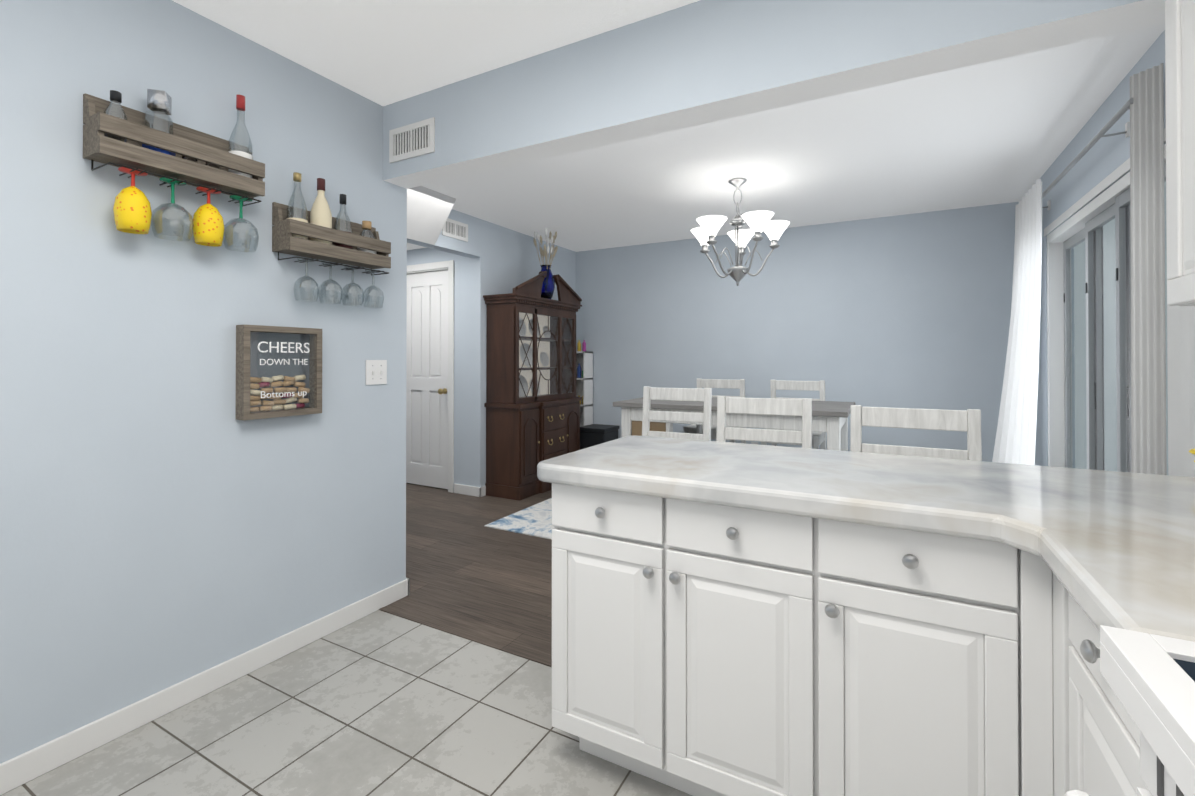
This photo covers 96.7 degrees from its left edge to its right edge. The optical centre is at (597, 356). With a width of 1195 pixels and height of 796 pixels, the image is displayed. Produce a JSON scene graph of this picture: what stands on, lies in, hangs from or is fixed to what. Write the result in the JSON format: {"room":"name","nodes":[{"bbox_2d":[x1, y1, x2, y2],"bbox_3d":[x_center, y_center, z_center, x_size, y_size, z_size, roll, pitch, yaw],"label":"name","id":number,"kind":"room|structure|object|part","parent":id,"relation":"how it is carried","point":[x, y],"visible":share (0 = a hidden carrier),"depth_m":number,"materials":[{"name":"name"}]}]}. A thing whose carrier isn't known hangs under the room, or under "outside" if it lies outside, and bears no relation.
{"room":"kitchen","nodes":[
{"label":"kitchen","id":0,"kind":"room"},
{"bbox_2d":[0,0,406,763],"bbox_3d":[-1.927,-0.011,1.229,0.150,2.490,3.600,0,0,29],"label":"wall","id":1,"kind":"structure","parent":0,"point":[166,518],"depth_m":1.85,"materials":[{"name":"blue paint"}]},
{"bbox_2d":[83,89,264,251],"bbox_3d":[-1.432,-0.692,1.838,0.137,0.583,0.484,0,0,29],"label":"shelf","id":2,"kind":"object","parent":1,"relation":"attached to","point":[133,143],"visible":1,"depth_m":1.78,"materials":[{"name":"brown wood"}]},
{"bbox_2d":[104,90,126,141],"bbox_3d":[-1.526,-0.735,1.682,0.056,0.201,0.055,0,0,29],"label":"bottle","id":3,"kind":"object","parent":2,"relation":"on","point":[115,96],"depth_m":1.68,"materials":[{"name":"clear glass"}]},
{"bbox_3d":[-1.495,-0.499,1.709,0.094,0.195,0.094,0,0,29],"label":"glass","id":4,"kind":"part","parent":2,"relation":"part of","materials":[{"name":"yellow glass"}]},
{"bbox_2d":[142,89,175,156],"bbox_3d":[-1.471,-0.758,1.783,0.093,0.249,0.093,0,0,29],"label":"bottle","id":5,"kind":"object","parent":2,"relation":"on","point":[160,138],"depth_m":1.76,"materials":[{"name":"clear glass"}]},
{"bbox_3d":[-1.443,-0.498,1.804,0.116,0.195,0.116,0,0,29],"label":"glass","id":6,"kind":"part","parent":2,"relation":"part of","materials":[{"name":"green"}]},
{"bbox_3d":[-1.391,-0.497,1.900,0.094,0.195,0.094,0,0,29],"label":"glass","id":7,"kind":"part","parent":2,"relation":"part of","materials":[{"name":"yellow glass"}]},
{"bbox_2d":[228,95,252,177],"bbox_3d":[-1.349,-0.807,2.007,0.077,0.350,0.075,0,0,29],"label":"bottle","id":8,"kind":"object","parent":2,"relation":"on","point":[234,148],"depth_m":2.00,"materials":[{"name":"clear glass"}]},
{"bbox_3d":[-1.339,-0.497,1.995,0.116,0.195,0.116,0,0,29],"label":"glass","id":9,"kind":"part","parent":2,"relation":"part of","materials":[{"name":"green"}]},
{"bbox_2d":[0,578,408,794],"bbox_3d":[-1.853,1.191,1.187,0.013,0.085,3.613,0,0,29],"label":"baseboard","id":10,"kind":"structure","parent":1,"relation":"attached to","point":[25,767],"depth_m":1.86,"materials":[{"name":"white wood"}]},
{"bbox_2d":[236,325,321,419],"bbox_3d":[-1.292,0.063,2.172,0.057,0.365,0.320,0,0,29],"label":"frame","id":11,"kind":"object","parent":1,"relation":"attached to","point":[278,371],"visible":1,"depth_m":2.16,"materials":[{"name":"brown wood"}]},
{"bbox_2d":[272,172,390,307],"bbox_3d":[-1.152,-0.496,2.349,0.137,0.533,0.487,0,0,29],"label":"shelf","id":12,"kind":"object","parent":1,"relation":"attached to","point":[318,232],"visible":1,"depth_m":2.28,"materials":[{"name":"brown wood"}]},
{"bbox_2d":[287,172,307,239],"bbox_3d":[-1.243,-0.600,2.199,0.077,0.312,0.075,0,0,29],"label":"bottle","id":13,"kind":"object","parent":12,"relation":"on","point":[294,213],"depth_m":2.19,"materials":[{"name":"clear glass"}]},
{"bbox_3d":[-1.216,-0.318,2.219,0.096,0.175,0.096,0,0,29],"label":"glass","id":14,"kind":"part","parent":12,"relation":"part of","materials":[{"name":"clear glass"}]},
{"bbox_2d":[310,178,331,244],"bbox_3d":[-1.193,-0.603,2.291,0.085,0.320,0.083,0,0,29],"label":"bottle","id":15,"kind":"object","parent":12,"relation":"on","point":[320,213],"depth_m":2.27,"materials":[{"name":"beige glass"}]},
{"bbox_3d":[-1.164,-0.318,2.315,0.096,0.175,0.096,0,0,29],"label":"glass","id":16,"kind":"part","parent":12,"relation":"part of","materials":[{"name":"clear glass"}]},
{"bbox_2d":[333,194,352,248],"bbox_3d":[-1.142,-0.583,2.383,0.081,0.281,0.079,0,0,29],"label":"bottle","id":17,"kind":"object","parent":12,"relation":"on","point":[338,224],"depth_m":2.38,"materials":[{"name":"clear glass"}]},
{"bbox_3d":[-1.111,-0.317,2.411,0.096,0.175,0.096,0,0,29],"label":"glass","id":18,"kind":"part","parent":12,"relation":"part of","materials":[{"name":"clear glass"}]},
{"bbox_2d":[357,221,376,253],"bbox_3d":[-1.083,-0.536,2.492,0.085,0.189,0.083,0,0,29],"label":"bottle","id":19,"kind":"object","parent":12,"relation":"on","point":[364,229],"depth_m":2.48,"materials":[{"name":"clear glass"}]},
{"bbox_3d":[-1.059,-0.316,2.507,0.096,0.175,0.096,0,0,29],"label":"glass","id":20,"kind":"part","parent":12,"relation":"part of","materials":[{"name":"clear glass"}]},
{"bbox_2d":[366,360,386,384],"bbox_3d":[-1.080,0.078,2.603,0.016,0.120,0.120,0,0,29],"label":"switch plate","id":21,"kind":"object","parent":1,"relation":"attached to","point":[376,371],"visible":1,"depth_m":2.60,"materials":[{"name":"white paint"}]},
{"bbox_2d":[0,610,691,795],"bbox_3d":[-0.559,1.258,0.294,3.440,0.060,3.585,0,0,29],"label":"floor","id":22,"kind":"structure","parent":0,"point":[379,703],"depth_m":1.73,"materials":[{"name":"grey tile"}]},
{"bbox_2d":[552,559,852,795],"bbox_3d":[0.356,0.807,1.685,0.814,0.860,0.600,0,0,29],"label":"base cabinet","id":23,"kind":"object","parent":22,"relation":"on","point":[734,619],"depth_m":1.39,"materials":[{"name":"white wood"}]},
{"bbox_2d":[537,435,1194,674],"bbox_3d":[0.677,0.350,1.260,1.888,0.056,1.185,0,0,29],"label":"countertop","id":24,"kind":"structure","parent":23,"relation":"on","point":[1021,561],"depth_m":1.23,"materials":[{"name":"white stone"}]},
{"bbox_2d":[849,623,976,795],"bbox_3d":[0.825,0.805,1.429,0.498,0.860,0.600,0,0,29],"label":"base cabinet","id":25,"kind":"object","parent":22,"relation":"on","point":[913,699],"depth_m":1.16,"materials":[{"name":"white wood"}]},
{"bbox_2d":[1021,659,1148,795],"bbox_3d":[1.043,0.800,0.686,0.698,0.860,0.535,0,0,29],"label":"base cabinet","id":26,"kind":"object","parent":22,"relation":"on","point":[1076,734],"depth_m":0.93,"materials":[{"name":"white wood"}]},
{"bbox_2d":[1065,625,1194,795],"bbox_3d":[0.700,0.682,0.125,0.757,1.090,0.760,0,0,29],"label":"range","id":27,"kind":"object","parent":22,"relation":"on","point":[1150,679],"visible":1,"depth_m":0.53,"materials":[{"name":"white metal"}]},
{"bbox_2d":[407,243,426,249],"bbox_3d":[-2.393,-1.139,4.523,1.880,0.190,1.720,0,0,29],"label":"ceiling","id":28,"kind":"structure","parent":0,"point":[410,246],"depth_m":5.08,"materials":[{"name":"white paint"}]},
{"bbox_2d":[407,186,455,244],"bbox_3d":[-1.492,-1.069,3.716,0.235,0.340,1.170,0,0,29],"label":"slope","id":29,"kind":"object","parent":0,"point":[428,211],"visible":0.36,"depth_m":4.05,"materials":[{"name":"white paint"}]},
{"bbox_2d":[407,219,490,486],"bbox_3d":[-1.469,0.015,5.075,1.035,2.490,0.150,0,0,29],"label":"wall","id":30,"kind":"structure","parent":0,"point":[472,281],"depth_m":4.83,"materials":[{"name":"blue paint"}]},
{"bbox_2d":[406,270,447,488],"bbox_3d":[-1.664,0.220,5.107,0.628,2.057,0.109,0,0,29],"label":"closet door","id":31,"kind":"structure","parent":30,"relation":"in","point":[427,384],"depth_m":5.12,"materials":[{"name":"white paint"}]},
{"bbox_2d":[407,260,453,492],"bbox_3d":[-1.650,0.187,5.133,0.784,2.147,0.111,0,0,29],"label":"door frame","id":32,"kind":"structure","parent":30,"relation":"attached to","point":[435,266],"depth_m":4.91,"materials":[{"name":"white wood"}]},
{"bbox_2d":[476,486,485,496],"bbox_3d":[-0.655,1.220,5.463,0.013,0.085,1.653,0,0,29],"label":"baseboard","id":33,"kind":"structure","parent":30,"relation":"attached to","point":[480,491],"depth_m":4.75,"materials":[{"name":"white wood"}]},
{"bbox_2d":[384,483,551,661],"bbox_3d":[-0.130,1.284,4.207,6.440,0.060,3.695,0,0,29],"label":"floor","id":34,"kind":"structure","parent":0,"point":[468,573],"depth_m":3.07,"materials":[{"name":"brown wood"}]},
{"bbox_2d":[379,607,551,666],"bbox_3d":[-0.506,1.239,2.308,1.300,0.004,0.024,0,0,29],"label":"threshold strip","id":35,"kind":"object","parent":34,"relation":"on","point":[488,643],"depth_m":2.33,"materials":[{"name":"brown wood"}]},
{"bbox_2d":[484,498,553,539],"bbox_3d":[0.936,1.249,4.061,2.950,0.008,1.970,0,0,29],"label":"rug","id":36,"kind":"object","parent":34,"relation":"on","point":[535,520],"visible":0.07,"depth_m":3.97,"materials":[{"name":"white fabric"}]},
{"bbox_2d":[642,386,711,440],"bbox_3d":[0.570,0.719,3.513,0.469,1.044,0.454,0,0,29],"label":"chair","id":37,"kind":"object","parent":36,"relation":"on","point":[704,395],"visible":0.21,"depth_m":3.35,"materials":[{"name":"white wood"}]},
{"bbox_2d":[683,378,745,443],"bbox_3d":[1.049,0.727,4.720,0.450,1.044,0.434,0,0,29],"label":"chair","id":38,"kind":"object","parent":36,"relation":"on","point":[719,383],"visible":0.1,"depth_m":4.79,"materials":[{"name":"white wood"}]},
{"bbox_2d":[613,397,854,450],"bbox_3d":[1.035,0.796,4.027,1.620,0.897,0.880,0,0,29],"label":"dining table","id":39,"kind":"object","parent":36,"relation":"on","point":[830,418],"visible":0.38,"depth_m":3.71,"materials":[{"name":"white wood"}]},
{"bbox_2d":[761,380,825,449],"bbox_3d":[1.627,0.725,4.404,0.463,1.044,0.448,0,0,29],"label":"chair","id":40,"kind":"object","parent":36,"relation":"on","point":[818,438],"visible":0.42,"depth_m":4.47,"materials":[{"name":"white wood"}]},
{"bbox_2d":[483,228,582,500],"bbox_3d":[-0.573,0.011,5.173,0.432,2.500,1.130,0,0,29],"label":"china cabinet","id":41,"kind":"object","parent":34,"relation":"on","point":[532,404],"visible":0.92,"depth_m":4.86,"materials":[{"name":"brown wood"}]},
{"bbox_2d":[534,228,557,298],"bbox_3d":[-0.487,-0.892,5.168,0.238,0.694,0.284,0,0,29],"label":"vase","id":42,"kind":"object","parent":41,"relation":"on","point":[549,280],"depth_m":5.10,"materials":[{"name":"blue glass"}]},
{"bbox_2d":[576,340,592,426],"bbox_3d":[-0.197,0.542,6.055,0.225,1.449,0.195,0,0,29],"label":"shelf unit","id":43,"kind":"object","parent":34,"relation":"on","point":[584,373],"visible":0.5,"depth_m":6.01,"materials":[{"name":"white paint"}]},
{"bbox_2d":[580,424,619,449],"bbox_3d":[0.012,1.015,5.781,0.340,0.500,0.360,0,0,29],"label":"bin","id":44,"kind":"object","parent":34,"relation":"on","point":[593,435],"visible":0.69,"depth_m":5.65,"materials":[{"name":"black plastic"}]},
{"bbox_2d":[716,396,811,448],"bbox_3d":[0.873,0.722,2.731,0.450,1.044,0.434,0,0,25],"label":"chair","id":45,"kind":"object","parent":34,"relation":"on","point":[773,406],"visible":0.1,"depth_m":2.57,"materials":[{"name":"white wood"}]},
{"bbox_2d":[850,405,981,460],"bbox_3d":[1.321,0.721,2.236,0.450,1.039,0.434,0,0,29],"label":"chair","id":46,"kind":"object","parent":34,"relation":"on","point":[968,421],"visible":0.19,"depth_m":2.08,"materials":[{"name":"white wood"}]},
{"bbox_2d":[407,209,575,299],"bbox_3d":[-1.095,0.013,4.837,0.150,2.490,3.530,0,0,29],"label":"wall","id":47,"kind":"structure","parent":0,"point":[515,262],"depth_m":5.11,"materials":[{"name":"blue paint"}]},
{"bbox_2d":[442,218,467,241],"bbox_3d":[-1.200,-1.069,4.486,0.008,0.150,0.300,0,0,29],"label":"air vent","id":48,"kind":"object","parent":47,"relation":"in","point":[455,229],"visible":0.96,"depth_m":4.48,"materials":[{"name":"white metal"}]},
{"bbox_2d":[172,0,1164,251],"bbox_3d":[-0.989,-1.296,2.651,6.440,0.100,7.280,0,0,29],"label":"ceiling","id":49,"kind":"structure","parent":0,"point":[1003,130],"depth_m":2.93,"materials":[{"name":"white paint"}]},
{"bbox_2d":[691,178,789,285],"bbox_3d":[0.986,-0.866,3.762,0.689,0.744,0.682,0,0,29],"label":"chandelier","id":50,"kind":"object","parent":49,"relation":"hanging from","point":[757,222],"visible":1,"depth_m":3.69,"materials":[{"name":"white glass"}]},
{"bbox_2d":[383,0,1164,188],"bbox_3d":[0.344,-1.066,1.961,3.140,0.370,0.150,0,0,29],"label":"header beam","id":51,"kind":"structure","parent":0,"point":[700,62],"depth_m":1.86,"materials":[{"name":"paint"}]},
{"bbox_2d":[389,117,434,162],"bbox_3d":[-0.892,-1.032,2.546,0.300,0.160,0.008,0,0,29],"label":"air vent","id":52,"kind":"object","parent":51,"relation":"attached to","point":[412,140],"visible":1,"depth_m":2.54,"materials":[{"name":"white metal"}]},
{"bbox_2d":[576,202,1018,461],"bbox_3d":[1.664,0.016,5.255,4.290,2.490,0.150,0,0,29],"label":"wall","id":53,"kind":"structure","parent":0,"point":[907,311],"depth_m":4.91,"materials":[{"name":"blue paint"}]},
{"bbox_2d":[1035,30,1165,467],"bbox_3d":[2.821,0.001,3.056,0.150,2.490,2.600,0,0,29],"label":"wall","id":54,"kind":"structure","parent":0,"point":[1100,160],"depth_m":2.98,"materials":[{"name":"paint"}]},
{"bbox_2d":[992,63,1194,476],"bbox_3d":[2.353,0.067,2.742,0.368,2.315,2.440,0,0,29],"label":"curtains","id":55,"kind":"object","parent":54,"relation":"attached to","point":[1015,441],"visible":0.67,"depth_m":2.04,"materials":[{"name":"grey fabric"}]},
{"bbox_2d":[1044,128,1167,472],"bbox_3d":[2.624,0.189,2.730,0.124,2.110,1.900,0,0,29],"label":"door","id":56,"kind":"structure","parent":54,"relation":"in","point":[1087,222],"depth_m":2.96,"materials":[{"name":"white"}]},
{"bbox_3d":[1.147,-0.019,-0.006,0.150,2.490,4.380,0,0,29],"label":"wall","id":57,"kind":"structure","parent":0,"visible":0},
{"bbox_2d":[1165,0,1194,306],"bbox_3d":[1.370,-0.686,0.940,0.358,1.136,0.528,0,0,29],"label":"upper cabinet","id":58,"kind":"object","parent":57,"relation":"attached to","point":[1180,97],"visible":1,"depth_m":1.15,"materials":[{"name":"white wood"}]},
{"label":"outside","id":59,"kind":"structure","parent":0,"visible":0},
{"bbox_2d":[1074,183,1167,474],"bbox_3d":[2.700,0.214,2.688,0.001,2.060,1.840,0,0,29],"label":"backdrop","id":60,"kind":"structure","parent":59,"point":[1080,275],"depth_m":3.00,"materials":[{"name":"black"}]}
]}

